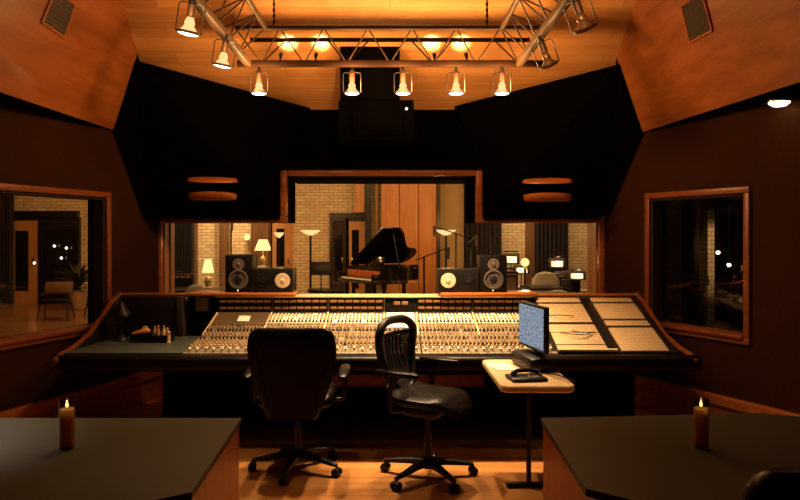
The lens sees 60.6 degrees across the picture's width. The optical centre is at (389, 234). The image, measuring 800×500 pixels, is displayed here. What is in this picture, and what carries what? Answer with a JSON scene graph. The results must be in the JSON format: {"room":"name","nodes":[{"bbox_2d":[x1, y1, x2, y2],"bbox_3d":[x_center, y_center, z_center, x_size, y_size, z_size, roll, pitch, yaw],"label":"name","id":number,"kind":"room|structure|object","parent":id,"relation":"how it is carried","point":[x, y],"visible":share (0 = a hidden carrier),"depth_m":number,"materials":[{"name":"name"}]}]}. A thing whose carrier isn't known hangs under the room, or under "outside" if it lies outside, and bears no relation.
{"room":"studio","nodes":[
{"label":"studio","id":0,"kind":"room"},
{"bbox_2d":[0,0,137,129],"bbox_3d":[-2.335,-2.282,4.360,1.058,2.686,3.520,0,0,0],"label":"ceiling","id":1,"kind":"structure","parent":0,"point":[85,74],"depth_m":5.20,"materials":[{"name":"brown wood"}]},
{"bbox_2d":[41,0,75,37],"bbox_3d":[-2.349,-1.569,4.860,0.109,0.266,0.299,0,0,4],"label":"ceiling vent","id":2,"kind":"object","parent":1,"relation":"in","point":[58,14],"visible":1,"depth_m":4.87,"materials":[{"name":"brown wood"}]},
{"bbox_2d":[0,105,158,411],"bbox_3d":[-3.759,0.300,2.687,0.170,2.600,8.790,0,0,19],"label":"wall","id":3,"kind":"structure","parent":0,"point":[36,149],"depth_m":5.66,"materials":[{"name":"fabric"}]},
{"bbox_2d":[0,183,110,350],"bbox_3d":[-2.894,0.235,5.144,0.220,1.230,2.055,0,0,19],"label":"window","id":4,"kind":"structure","parent":3,"relation":"in","point":[99,267],"depth_m":6.04,"materials":[{"name":"brown wood"}]},
{"bbox_2d":[0,92,111,129],"bbox_3d":[-2.965,-1.051,2.021,1.858,0.222,8.073,0,0,19],"label":"trim","id":5,"kind":"structure","parent":3,"relation":"attached to","point":[6,100],"depth_m":5.15,"materials":[{"name":"black fabric"}]},
{"bbox_2d":[0,371,162,417],"bbox_3d":[-3.653,1.450,2.641,0.060,0.300,8.770,0,0,19],"label":"baseboard","id":6,"kind":"structure","parent":3,"relation":"attached to","point":[105,399],"depth_m":5.97,"materials":[{"name":"brown wood"}]},
{"bbox_2d":[114,60,310,219],"bbox_3d":[-1.620,-0.848,6.420,1.696,1.396,0.755,0,0,0],"label":"wall","id":7,"kind":"structure","parent":0,"point":[172,127],"depth_m":6.41,"materials":[{"name":"black fabric"}]},
{"bbox_2d":[187,177,237,200],"bbox_3d":[-1.670,-0.432,6.439,0.470,0.215,0.320,0,0,-12],"label":"monitor horn","id":8,"kind":"object","parent":7,"relation":"attached to","point":[201,188],"visible":0.99,"depth_m":6.37,"materials":[{"name":"brown wood"}]},
{"bbox_2d":[0,303,742,499],"bbox_3d":[-2.250,1.650,7.450,21.500,0.100,17.900,0,0,0],"label":"floor","id":9,"kind":"structure","parent":0,"point":[498,453],"depth_m":5.08,"materials":[{"name":"brown wood"}]},
{"bbox_2d":[0,194,13,303],"bbox_3d":[-8.946,-0.365,15.665,0.595,3.870,0.130,0,0,0],"label":"drape","id":10,"kind":"object","parent":9,"relation":"on","point":[6,201],"visible":0.67,"depth_m":15.64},
{"bbox_2d":[36,282,74,321],"bbox_3d":[-6.300,1.250,12.902,0.566,0.705,0.520,0,0,-12],"label":"lounge chair","id":11,"kind":"object","parent":9,"relation":"on","point":[50,287],"visible":1,"depth_m":13.06,"materials":[{"name":"black leather"}]},
{"bbox_2d":[53,262,87,309],"bbox_3d":[-6.701,1.043,14.696,1.020,1.113,1.086,0,0,0],"label":"potted plant","id":12,"kind":"object","parent":9,"relation":"on","point":[79,298],"visible":0.79,"depth_m":14.58,"materials":[{"name":"green plant"}]},
{"bbox_2d":[0,418,241,499],"bbox_3d":[-1.778,1.225,2.600,2.245,0.750,1.160,0,0,0],"label":"desk","id":13,"kind":"object","parent":9,"relation":"on","point":[109,458],"visible":1,"depth_m":2.65,"materials":[{"name":"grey laminate"}]},
{"bbox_2d":[59,402,74,447],"bbox_3d":[-1.289,0.754,2.730,0.064,0.192,0.064,0,0,0],"label":"candle","id":14,"kind":"object","parent":13,"relation":"on","point":[67,422],"visible":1,"depth_m":2.71,"materials":[{"name":"orange wax"}]},
{"bbox_2d":[175,223,193,273],"bbox_3d":[-4.736,-0.365,15.665,0.458,3.870,0.130,0,0,0],"label":"drape","id":15,"kind":"object","parent":9,"relation":"on","point":[184,232],"visible":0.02,"depth_m":15.65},
{"bbox_2d":[175,271,194,286],"bbox_3d":[-3.376,1.080,10.885,0.500,1.000,0.310,0,0,-10],"label":"amplifier","id":16,"kind":"object","parent":9,"relation":"on","point":[182,279],"visible":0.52,"depth_m":10.78,"materials":[{"name":"black plastic"}]},
{"bbox_2d":[184,284,204,292],"bbox_3d":[-2.675,1.135,9.388,0.350,0.931,0.400,0,0,-20],"label":"covered chair","id":17,"kind":"object","parent":9,"relation":"on","point":[193,287],"visible":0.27,"depth_m":9.21,"materials":[{"name":"fabric"}]},
{"bbox_2d":[175,287,224,292],"bbox_3d":[-2.744,1.200,10.200,1.500,0.800,0.700,0,0,0],"label":"work table","id":18,"kind":"object","parent":9,"relation":"on","point":[177,289],"visible":0.02,"depth_m":10.04,"materials":[{"name":"black paint"}]},
{"bbox_2d":[202,259,213,288],"bbox_3d":[-2.714,0.580,10.200,0.180,0.440,0.180,0,0,0],"label":"table lamp","id":19,"kind":"object","parent":18,"relation":"on","point":[207,267],"visible":0.96,"depth_m":10.15,"materials":[{"name":"beige fabric"}]},
{"bbox_2d":[266,266,288,267],"bbox_3d":[-2.321,1.090,12.400,0.900,1.020,0.500,0,0,0],"label":"base cabinet","id":20,"kind":"object","parent":9,"relation":"on","point":[267,266],"visible":0.16,"depth_m":12.59,"materials":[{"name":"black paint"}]},
{"bbox_2d":[254,239,270,266],"bbox_3d":[-2.302,0.330,12.400,0.310,0.500,0.310,0,0,0],"label":"table lamp","id":21,"kind":"object","parent":20,"relation":"on","point":[262,245],"visible":0.91,"depth_m":12.32,"materials":[{"name":"beige fabric"}]},
{"bbox_2d":[274,233,283,265],"bbox_3d":[-2.207,0.775,13.600,0.210,1.649,0.210,0,0,0],"label":"floor lamp","id":22,"kind":"object","parent":9,"relation":"on","point":[278,235],"visible":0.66,"depth_m":13.59,"materials":[{"name":"black metal"}]},
{"bbox_2d":[242,328,350,485],"bbox_3d":[-0.627,1.097,4.650,0.706,1.005,0.692,0,0,0],"label":"office chair","id":23,"kind":"object","parent":9,"relation":"on","point":[290,370],"visible":1,"depth_m":4.35,"materials":[{"name":"fabric"}]},
{"bbox_2d":[301,230,319,287],"bbox_3d":[-1.581,0.750,13.600,0.420,1.700,0.420,0,0,0],"label":"floor lamp","id":24,"kind":"object","parent":9,"relation":"on","point":[310,233],"visible":0.66,"depth_m":13.58,"materials":[{"name":"black metal"}]},
{"bbox_2d":[311,262,330,293],"bbox_3d":[-1.130,1.017,11.258,0.428,1.160,0.373,0,0,0],"label":"music stand","id":25,"kind":"object","parent":9,"relation":"on","point":[317,268],"visible":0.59,"depth_m":11.20,"materials":[{"name":"black metal"}]},
{"bbox_2d":[308,288,342,293],"bbox_3d":[-1.190,1.300,12.550,0.360,0.600,0.800,0,0,-32],"label":"piano bench","id":26,"kind":"object","parent":9,"relation":"on","point":[310,290],"visible":0.28,"depth_m":12.38,"materials":[{"name":"black leather"}]},
{"bbox_2d":[365,184,371,293],"bbox_3d":[-0.491,-0.450,15.700,0.140,4.100,0.200,0,0,0],"label":"trim","id":27,"kind":"structure","parent":9,"relation":"on","point":[368,187],"depth_m":15.60,"materials":[{"name":"black paint"}]},
{"bbox_2d":[53,290,701,425],"bbox_3d":[-0.092,1.051,5.612,4.784,1.098,1.255,0,0,0],"label":"mixing console","id":28,"kind":"object","parent":9,"relation":"on","point":[202,375],"visible":0.79,"depth_m":5.72,"materials":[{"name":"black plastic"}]},
{"bbox_2d":[110,292,131,340],"bbox_3d":[-2.249,0.679,5.720,0.170,0.404,0.170,0,0,0],"label":"desk lamp","id":29,"kind":"object","parent":28,"relation":"on","point":[120,310],"visible":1,"depth_m":5.69,"materials":[{"name":"black metal"}]},
{"bbox_2d":[110,299,131,316],"bbox_3d":[-2.249,0.606,5.720,0.170,0.140,0.170,0,0,0],"label":"hood","id":30,"kind":"object","parent":29,"relation":"attached to","point":[120,310],"depth_m":5.67,"materials":[{"name":"black plastic"}]},
{"bbox_2d":[130,330,174,342],"bbox_3d":[-1.967,0.839,5.665,0.320,0.085,0.150,0,0,0],"label":"tray","id":31,"kind":"object","parent":28,"relation":"on","point":[134,338],"visible":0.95,"depth_m":5.59,"materials":[{"name":"black plastic"}]},
{"bbox_2d":[132,326,150,333],"bbox_3d":[-2.047,0.782,5.630,0.140,0.066,0.040,0,0,-15],"label":"tape dispenser","id":32,"kind":"object","parent":31,"relation":"on","point":[145,330],"visible":1,"depth_m":5.62,"materials":[{"name":"orange plastic"}]},
{"bbox_2d":[195,297,208,310],"bbox_3d":[-1.653,0.610,6.020,0.115,0.120,0.006,0,0,0],"label":"card","id":33,"kind":"object","parent":28,"relation":"attached to","point":[201,303],"visible":1,"depth_m":6.02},
{"bbox_2d":[225,254,256,291],"bbox_3d":[-1.322,0.340,6.087,0.236,0.325,0.267,0,0,0],"label":"monitor","id":34,"kind":"object","parent":28,"relation":"on","point":[238,267],"visible":0.98,"depth_m":5.97,"materials":[{"name":"black plastic"}]},
{"bbox_2d":[186,290,298,295],"bbox_3d":[-1.298,0.518,6.090,0.947,0.033,0.300,0,0,0],"label":"shelf","id":35,"kind":"object","parent":28,"relation":"attached to","point":[197,292],"depth_m":5.94,"materials":[{"name":"brown wood"}]},
{"bbox_2d":[252,268,296,292],"bbox_3d":[-1.026,0.400,6.074,0.360,0.205,0.252,0,0,0],"label":"monitor","id":36,"kind":"object","parent":28,"relation":"on","point":[264,280],"visible":0.99,"depth_m":5.96,"materials":[{"name":"black paint"}]},
{"bbox_2d":[436,268,478,292],"bbox_3d":[0.598,0.400,6.074,0.360,0.205,0.252,0,0,0],"label":"monitor","id":37,"kind":"object","parent":28,"relation":"on","point":[448,280],"visible":1,"depth_m":5.96,"materials":[{"name":"black paint"}]},
{"bbox_2d":[439,290,537,295],"bbox_3d":[0.864,0.518,6.090,0.851,0.033,0.300,0,0,0],"label":"shelf","id":38,"kind":"object","parent":28,"relation":"attached to","point":[509,292],"depth_m":5.94,"materials":[{"name":"brown wood"}]},
{"bbox_2d":[476,254,506,291],"bbox_3d":[0.903,0.340,6.087,0.236,0.325,0.267,0,0,0],"label":"monitor","id":39,"kind":"object","parent":28,"relation":"on","point":[492,268],"visible":0.99,"depth_m":5.97,"materials":[{"name":"black plastic"}]},
{"bbox_2d":[337,227,417,293],"bbox_3d":[0.027,0.727,13.338,1.655,1.746,1.436,0,0,-32],"label":"grand piano","id":40,"kind":"object","parent":9,"relation":"on","point":[388,246],"visible":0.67,"depth_m":13.16,"materials":[{"name":"wood"}]},
{"bbox_2d":[381,184,398,293],"bbox_3d":[0.006,-0.200,15.540,0.409,3.600,0.080,0,0,0],"label":"wood panel","id":41,"kind":"object","parent":9,"relation":"on","point":[389,192],"visible":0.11,"depth_m":15.50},
{"bbox_2d":[400,184,417,293],"bbox_3d":[0.433,-0.200,15.540,0.421,3.600,0.080,0,0,0],"label":"wood panel","id":42,"kind":"object","parent":9,"relation":"on","point":[408,192],"visible":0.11,"depth_m":15.50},
{"bbox_2d":[375,315,477,493],"bbox_3d":[0.235,1.073,4.515,0.647,1.054,0.666,0,0,32],"label":"chair","id":43,"kind":"object","parent":9,"relation":"on","point":[418,399],"visible":1,"depth_m":4.47,"materials":[{"name":"black plastic"}]},
{"bbox_2d":[419,184,435,293],"bbox_3d":[0.854,-0.200,15.540,0.398,3.600,0.080,0,0,0],"label":"wood panel","id":44,"kind":"object","parent":9,"relation":"on","point":[427,192],"visible":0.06,"depth_m":15.50,"materials":[{"name":"wood"}]},
{"bbox_2d":[415,247,449,293],"bbox_3d":[0.550,0.881,9.284,0.495,1.431,0.534,0,0,10],"label":"microphone stand","id":45,"kind":"object","parent":9,"relation":"on","point":[447,248],"visible":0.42,"depth_m":9.29,"materials":[{"name":"black metal"}]},
{"bbox_2d":[436,184,439,293],"bbox_3d":[1.097,-0.450,15.575,0.075,4.100,0.250,0,0,0],"label":"trim","id":46,"kind":"structure","parent":9,"relation":"on","point":[437,185],"depth_m":15.45,"materials":[{"name":"black paint"}]},
{"bbox_2d":[436,230,455,267],"bbox_3d":[1.113,0.750,13.600,0.420,1.700,0.420,0,0,0],"label":"floor lamp","id":47,"kind":"object","parent":9,"relation":"on","point":[443,232],"visible":0.57,"depth_m":13.56,"materials":[{"name":"black metal"}]},
{"bbox_2d":[433,226,463,267],"bbox_3d":[0.985,0.723,11.036,0.487,1.747,0.534,0,0,25],"label":"microphone stand","id":48,"kind":"object","parent":9,"relation":"on","point":[434,227],"visible":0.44,"depth_m":10.99,"materials":[{"name":"black metal"}]},
{"bbox_2d":[467,235,476,267],"bbox_3d":[1.155,0.800,10.440,0.465,1.592,0.542,0,0,30],"label":"microphone stand","id":49,"kind":"object","parent":9,"relation":"on","point":[475,237],"visible":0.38,"depth_m":10.39,"materials":[{"name":"black metal"}]},
{"bbox_2d":[464,184,501,267],"bbox_3d":[2.128,-0.365,15.665,0.869,3.870,0.130,0,0,0],"label":"drape","id":50,"kind":"object","parent":9,"relation":"on","point":[470,229],"visible":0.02,"depth_m":15.66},
{"bbox_2d":[502,251,519,269],"bbox_3d":[2.308,0.946,13.058,0.428,1.303,0.373,0,0,8],"label":"music stand","id":51,"kind":"object","parent":9,"relation":"on","point":[512,258],"visible":0.64,"depth_m":12.98,"materials":[{"name":"black metal"}]},
{"bbox_2d":[507,268,517,289],"bbox_3d":[1.479,0.995,8.585,0.200,1.170,0.310,0,0,-5],"label":"amplifier","id":52,"kind":"object","parent":9,"relation":"on","point":[512,276],"visible":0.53,"depth_m":8.46,"materials":[{"name":"black plastic"}]},
{"bbox_2d":[513,263,529,284],"bbox_3d":[2.528,1.069,13.258,0.428,1.059,0.373,0,0,-10],"label":"music stand","id":53,"kind":"object","parent":9,"relation":"on","point":[519,268],"visible":0.4,"depth_m":13.20,"materials":[{"name":"black metal"}]},
{"bbox_2d":[482,360,574,486],"bbox_3d":[0.865,1.238,4.405,0.440,0.717,0.870,0,0,0],"label":"side table","id":54,"kind":"object","parent":9,"relation":"on","point":[555,384],"visible":0.66,"depth_m":4.29,"materials":[{"name":"beige wood"}]},
{"bbox_2d":[485,363,516,370],"bbox_3d":[0.745,0.877,4.560,0.150,0.003,0.240,0,0,-14],"label":"paper sheet","id":55,"kind":"object","parent":54,"relation":"on","point":[498,366],"visible":0.86,"depth_m":4.56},
{"bbox_2d":[505,368,547,382],"bbox_3d":[0.829,0.848,4.165,0.220,0.063,0.170,0,0,-8],"label":"phone","id":56,"kind":"object","parent":54,"relation":"on","point":[516,376],"visible":1,"depth_m":4.14,"materials":[{"name":"black plastic"}]},
{"bbox_2d":[511,301,560,371],"bbox_3d":[0.969,0.667,4.527,0.220,0.425,0.440,0,0,-11],"label":"computer monitor","id":57,"kind":"object","parent":54,"relation":"on","point":[533,318],"visible":0.97,"depth_m":4.43,"materials":[{"name":"black plastic"}]},
{"bbox_2d":[518,285,565,290],"bbox_3d":[2.139,1.200,10.600,1.000,0.800,0.700,0,0,0],"label":"table","id":58,"kind":"object","parent":9,"relation":"on","point":[532,287],"visible":0.38,"depth_m":10.25,"materials":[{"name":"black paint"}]},
{"bbox_2d":[520,258,529,287],"bbox_3d":[2.072,0.578,10.500,0.160,0.445,0.160,0,0,0],"label":"globe lamp","id":59,"kind":"object","parent":58,"relation":"on","point":[524,262],"visible":1,"depth_m":10.47,"materials":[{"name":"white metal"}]},
{"bbox_2d":[532,272,559,292],"bbox_3d":[2.649,1.110,11.685,0.500,0.980,0.470,0,0,10],"label":"covered chair","id":60,"kind":"object","parent":9,"relation":"on","point":[542,278],"visible":0.25,"depth_m":11.47,"materials":[{"name":"fabric"}]},
{"bbox_2d":[532,271,566,286],"bbox_3d":[2.833,1.110,12.185,0.600,0.940,0.310,0,0,10],"label":"amplifier","id":61,"kind":"object","parent":9,"relation":"on","point":[560,276],"visible":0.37,"depth_m":12.03,"materials":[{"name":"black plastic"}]},
{"bbox_2d":[549,256,565,272],"bbox_3d":[3.284,1.001,13.457,0.428,1.193,0.373,0,0,12],"label":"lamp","id":62,"kind":"object","parent":9,"relation":"on","point":[556,263],"visible":0.75,"depth_m":13.39,"materials":[{"name":"black metal"}]},
{"bbox_2d":[556,270,586,292],"bbox_3d":[3.043,1.085,10.940,0.808,1.030,0.660,0,0,15],"label":"drum kit","id":63,"kind":"object","parent":9,"relation":"on","point":[571,285],"visible":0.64,"depth_m":10.74,"materials":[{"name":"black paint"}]},
{"bbox_2d":[569,269,585,292],"bbox_3d":[3.460,1.111,12.656,0.428,0.974,0.373,0,0,15],"label":"music stand","id":64,"kind":"object","parent":9,"relation":"on","point":[582,275],"visible":0.55,"depth_m":12.58,"materials":[{"name":"black metal"}]},
{"bbox_2d":[541,413,799,499],"bbox_3d":[1.778,1.225,2.645,2.245,0.750,1.250,0,0,0],"label":"desk","id":65,"kind":"object","parent":9,"relation":"on","point":[650,457],"visible":1,"depth_m":2.71,"materials":[{"name":"grey laminate"}]},
{"bbox_2d":[692,398,708,446],"bbox_3d":[1.246,0.752,2.740,0.064,0.195,0.064,0,0,0],"label":"candle","id":66,"kind":"object","parent":65,"relation":"on","point":[700,413],"visible":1,"depth_m":2.72,"materials":[{"name":"orange wax"}]},
{"bbox_2d":[682,199,698,325],"bbox_3d":[4.830,-0.200,11.000,0.110,3.600,0.400,0,0,0],"label":"trim","id":67,"kind":"structure","parent":9,"relation":"on","point":[690,208],"depth_m":10.87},
{"bbox_2d":[699,210,713,327],"bbox_3d":[5.162,0.600,11.150,0.110,2.000,0.300,0,0,0],"label":"wall","id":68,"kind":"structure","parent":9,"relation":"on","point":[706,217],"depth_m":11.04,"materials":[{"name":"brick"}]},
{"bbox_2d":[741,466,799,499],"bbox_3d":[1.217,1.127,2.130,0.706,1.005,0.692,0,0,-4],"label":"office chair","id":69,"kind":"object","parent":9,"relation":"on","point":[774,483],"visible":1,"depth_m":1.79,"materials":[{"name":"black plastic"}]},
{"bbox_2d":[137,54,617,335],"bbox_3d":[-0.088,-0.200,6.950,4.856,3.600,0.300,0,0,0],"label":"wall","id":70,"kind":"structure","parent":0,"point":[289,177],"depth_m":6.84,"materials":[{"name":"wood"}]},
{"bbox_2d":[159,169,603,301],"bbox_3d":[-0.094,-0.013,7.145,4.449,1.345,0.810,0,0,0],"label":"window","id":71,"kind":"structure","parent":70,"relation":"in","point":[169,224],"depth_m":6.76,"materials":[{"name":"brown wood"}]},
{"bbox_2d":[14,183,742,302],"bbox_3d":[-2.250,-0.450,16.150,21.500,4.100,0.300,0,0,0],"label":"wall","id":72,"kind":"structure","parent":0,"point":[314,203],"depth_m":16.00,"materials":[{"name":"brick"}]},
{"bbox_2d":[12,217,42,303],"bbox_3d":[-8.491,0.595,15.929,0.728,2.010,0.138,0,0,0],"label":"door","id":73,"kind":"structure","parent":72,"relation":"in","point":[26,229],"depth_m":15.94,"materials":[{"name":"brown wood"}]},
{"bbox_2d":[14,211,79,216],"bbox_3d":[-8.070,-0.490,15.919,1.637,0.140,0.158,0,0,0],"label":"trim","id":74,"kind":"structure","parent":72,"relation":"attached to","point":[16,213],"depth_m":15.84,"materials":[{"name":"black paint"}]},
{"bbox_2d":[39,218,80,303],"bbox_3d":[-7.690,0.600,15.949,0.930,2.000,0.098,0,0,0],"label":"window","id":75,"kind":"structure","parent":72,"relation":"in","point":[61,232],"depth_m":15.95,"materials":[{"name":"glass"}]},
{"bbox_2d":[194,223,197,283],"bbox_3d":[-4.550,-0.450,15.899,0.117,4.100,0.198,0,0,0],"label":"trim","id":76,"kind":"structure","parent":72,"relation":"attached to","point":[195,224],"depth_m":15.88,"materials":[{"name":"brown wood"}]},
{"bbox_2d":[219,223,228,286],"bbox_3d":[-3.836,-0.450,15.849,0.164,4.100,0.298,0,0,0],"label":"trim","id":77,"kind":"structure","parent":72,"relation":"attached to","point":[223,227],"depth_m":15.70,"materials":[{"name":"brown wood"}]},
{"bbox_2d":[251,223,269,265],"bbox_3d":[-3.012,-0.450,15.899,0.409,4.100,0.198,0,0,0],"label":"trim","id":78,"kind":"structure","parent":72,"relation":"attached to","point":[258,230],"depth_m":15.80,"materials":[{"name":"brown wood"}]},
{"bbox_2d":[273,223,292,267],"bbox_3d":[-2.515,0.575,15.929,0.491,2.050,0.138,0,0,0],"label":"door","id":79,"kind":"structure","parent":72,"relation":"in","point":[286,240],"depth_m":15.94,"materials":[{"name":"brown wood"}]},
{"bbox_2d":[330,218,348,293],"bbox_3d":[-1.181,0.605,15.929,0.448,1.990,0.138,0,0,0],"label":"door","id":80,"kind":"structure","parent":72,"relation":"in","point":[339,254],"depth_m":15.93,"materials":[{"name":"black paint"}]},
{"bbox_2d":[329,213,364,217],"bbox_3d":[-0.924,-0.450,15.919,0.959,0.120,0.158,0,0,0],"label":"trim","id":81,"kind":"structure","parent":72,"relation":"attached to","point":[331,215],"depth_m":15.84,"materials":[{"name":"black paint"}]},
{"bbox_2d":[346,218,364,293],"bbox_3d":[-0.778,0.605,15.929,0.506,1.990,0.138,0,0,0],"label":"door","id":82,"kind":"structure","parent":72,"relation":"in","point":[356,225],"depth_m":15.94,"materials":[{"name":"brown wood"}]},
{"bbox_2d":[354,184,364,212],"bbox_3d":[-0.702,-1.510,15.765,0.234,1.980,0.130,0,0,0],"label":"wood panel","id":83,"kind":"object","parent":72,"relation":"attached to","point":[359,189],"depth_m":15.70,"materials":[{"name":"brown wood"}]},
{"bbox_2d":[375,184,377,293],"bbox_3d":[-0.310,-0.450,15.899,0.058,4.100,0.198,0,0,0],"label":"trim","id":84,"kind":"structure","parent":72,"relation":"attached to","point":[376,185],"depth_m":15.80,"materials":[{"name":"brown wood"}]},
{"bbox_2d":[525,223,534,284],"bbox_3d":[3.263,-0.450,15.899,0.210,4.100,0.198,0,0,0],"label":"trim","id":85,"kind":"structure","parent":72,"relation":"attached to","point":[529,227],"depth_m":15.80,"materials":[{"name":"brown wood"}]},
{"bbox_2d":[122,0,635,109],"bbox_3d":[-0.060,-2.433,4.690,4.560,2.504,4.180,0,0,0],"label":"ceiling","id":86,"kind":"structure","parent":0,"point":[157,42],"depth_m":5.93,"materials":[{"name":"brown wood"}]},
{"bbox_2d":[338,46,413,149],"bbox_3d":[-0.122,-1.238,6.315,0.665,0.815,0.690,0,0,0],"label":"housing","id":87,"kind":"object","parent":86,"relation":"hanging from","point":[376,118],"visible":0.99,"depth_m":6.00,"materials":[{"name":"black fabric"}]},
{"bbox_2d":[188,0,571,66],"bbox_3d":[-0.026,-1.678,4.296,2.593,0.651,2.803,0,0,0],"label":"lighting truss","id":88,"kind":"object","parent":86,"relation":"hanging from","point":[557,12],"visible":0.98,"depth_m":5.39,"materials":[{"name":"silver metal"}]},
{"bbox_2d":[175,0,205,36],"bbox_3d":[-1.130,-1.228,3.844,0.146,0.226,0.131,0,0,43],"label":"spotlight","id":89,"kind":"object","parent":88,"relation":"attached to","point":[188,29],"visible":1,"depth_m":3.82,"materials":[{"name":"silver metal"}]},
{"bbox_2d":[186,3,196,17],"bbox_3d":[-1.111,-1.258,3.832,0.048,0.075,0.048,10,8,-10],"label":"socket","id":90,"kind":"object","parent":89,"relation":"attached to","point":[191,9],"depth_m":3.81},
{"bbox_2d":[211,34,236,68],"bbox_3d":[-1.120,-1.228,4.583,0.146,0.226,0.131,0,0,43],"label":"spotlight","id":91,"kind":"object","parent":88,"relation":"attached to","point":[222,62],"visible":1,"depth_m":4.56,"materials":[{"name":"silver metal"}]},
{"bbox_2d":[221,40,229,52],"bbox_3d":[-1.101,-1.258,4.572,0.048,0.075,0.048,10,8,-10],"label":"socket","id":92,"kind":"object","parent":91,"relation":"attached to","point":[225,43],"depth_m":4.55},
{"bbox_2d":[250,67,267,94],"bbox_3d":[-1.055,-1.241,5.510,0.131,0.222,0.131,0,0,37],"label":"spotlight","id":93,"kind":"object","parent":88,"relation":"attached to","point":[258,90],"visible":1,"depth_m":5.49,"materials":[{"name":"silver metal"}]},
{"bbox_2d":[343,67,360,94],"bbox_3d":[-0.306,-1.241,5.510,0.131,0.222,0.131,0,0,37],"label":"spotlight","id":94,"kind":"object","parent":88,"relation":"attached to","point":[351,90],"visible":1,"depth_m":5.49,"materials":[{"name":"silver metal"}]},
{"bbox_2d":[394,67,411,94],"bbox_3d":[0.105,-1.241,5.510,0.131,0.222,0.131,0,0,37],"label":"spotlight","id":95,"kind":"object","parent":88,"relation":"attached to","point":[403,90],"visible":1,"depth_m":5.49,"materials":[{"name":"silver metal"}]},
{"bbox_2d":[447,67,464,94],"bbox_3d":[0.532,-1.241,5.510,0.131,0.222,0.131,0,0,37],"label":"spotlight","id":96,"kind":"object","parent":88,"relation":"attached to","point":[456,90],"visible":1,"depth_m":5.49,"materials":[{"name":"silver metal"}]},
{"bbox_2d":[493,67,510,94],"bbox_3d":[0.902,-1.241,5.510,0.131,0.222,0.131,0,0,37],"label":"spotlight","id":97,"kind":"object","parent":88,"relation":"attached to","point":[502,90],"visible":1,"depth_m":5.49,"materials":[{"name":"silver metal"}]},
{"bbox_2d":[531,36,559,69],"bbox_3d":[1.062,-1.231,4.630,0.172,0.224,0.132,0,0,-37],"label":"spotlight","id":98,"kind":"object","parent":88,"relation":"attached to","point":[548,62],"visible":1,"depth_m":4.61,"materials":[{"name":"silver metal"}]},
{"bbox_2d":[538,41,547,53],"bbox_3d":[1.032,-1.264,4.618,0.048,0.075,0.048,-21,13,14],"label":"socket","id":99,"kind":"object","parent":98,"relation":"attached to","point":[542,46],"depth_m":4.60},
{"bbox_2d":[563,0,597,33],"bbox_3d":[1.072,-1.231,3.810,0.172,0.224,0.132,0,0,-37],"label":"spotlight","id":100,"kind":"object","parent":88,"relation":"attached to","point":[584,25],"visible":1,"depth_m":3.79,"materials":[{"name":"silver metal"}]},
{"bbox_2d":[572,0,583,14],"bbox_3d":[1.042,-1.264,3.798,0.048,0.075,0.048,-21,13,14],"label":"socket","id":101,"kind":"object","parent":100,"relation":"attached to","point":[577,6],"depth_m":3.78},
{"bbox_2d":[280,110,482,169],"bbox_3d":[-0.085,-0.940,6.749,1.993,0.580,0.098,0,0,0],"label":"wall","id":102,"kind":"structure","parent":0,"point":[441,141],"depth_m":6.70,"materials":[{"name":"black fabric"}]},
{"bbox_2d":[440,184,463,267],"bbox_3d":[1.598,-0.450,15.939,0.922,4.100,0.118,0,0,0],"label":"wall","id":103,"kind":"structure","parent":0,"point":[451,195],"depth_m":15.88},
{"bbox_2d":[454,64,641,219],"bbox_3d":[1.468,-0.836,6.441,1.682,1.371,0.713,0,0,0],"label":"wall","id":104,"kind":"structure","parent":0,"point":[585,129],"depth_m":6.46,"materials":[{"name":"black fabric"}]},
{"bbox_2d":[522,178,572,201],"bbox_3d":[1.482,-0.423,6.439,0.470,0.215,0.320,0,0,12],"label":"monitor horn","id":105,"kind":"object","parent":104,"relation":"attached to","point":[537,189],"visible":1,"depth_m":6.36,"materials":[{"name":"brown wood"}]},
{"bbox_2d":[603,96,799,413],"bbox_3d":[4.195,0.270,2.697,0.170,2.660,9.265,0,0,-26],"label":"wall","id":106,"kind":"structure","parent":0,"point":[757,147],"depth_m":5.38,"materials":[{"name":"fabric"}]},
{"bbox_2d":[645,186,750,345],"bbox_3d":[2.636,0.240,5.821,0.220,1.240,1.047,0,0,-26],"label":"window","id":107,"kind":"structure","parent":106,"relation":"in","point":[655,209],"depth_m":6.02,"materials":[{"name":"brown wood"}]},
{"bbox_2d":[635,374,799,415],"bbox_3d":[4.096,1.450,2.638,0.060,0.300,9.245,0,0,-26],"label":"baseboard","id":108,"kind":"structure","parent":106,"relation":"attached to","point":[656,396],"depth_m":5.86,"materials":[{"name":"brown wood"}]},
{"bbox_2d":[645,82,799,131],"bbox_3d":[3.555,-1.204,2.038,1.649,0.519,8.688,0,0,-26],"label":"trim","id":109,"kind":"structure","parent":106,"relation":"attached to","point":[791,91],"depth_m":5.20,"materials":[{"name":"black fabric"}]},
{"bbox_2d":[616,0,799,131],"bbox_3d":[2.623,-2.285,4.435,1.451,2.681,3.670,0,0,0],"label":"ceiling","id":110,"kind":"structure","parent":0,"point":[752,49],"depth_m":5.23,"materials":[{"name":"brown wood"}]},
{"bbox_2d":[680,0,713,43],"bbox_3d":[2.276,-1.613,5.089,0.152,0.288,0.322,0,0,-14],"label":"ceiling vent","id":111,"kind":"object","parent":110,"relation":"in","point":[695,13],"visible":1,"depth_m":5.09,"materials":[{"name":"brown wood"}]},
{"bbox_2d":[764,99,793,106],"bbox_3d":[2.840,-0.957,4.990,0.190,0.042,0.190,0,0,0],"label":"recessed light","id":112,"kind":"object","parent":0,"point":[778,102],"visible":1,"depth_m":4.95,"materials":[{"name":"silver metal"}]},
{"bbox_3d":[3.931,-0.450,11.536,3.142,4.100,8.928,0,0,0],"label":"wall partition","id":113,"kind":"structure","parent":0,"visible":0},
{"bbox_2d":[535,223,567,273],"bbox_3d":[3.707,-0.365,15.665,0.778,3.870,0.130,0,0,0],"label":"drape","id":114,"kind":"object","parent":113,"relation":"hanging from","point":[551,239],"visible":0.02,"depth_m":15.65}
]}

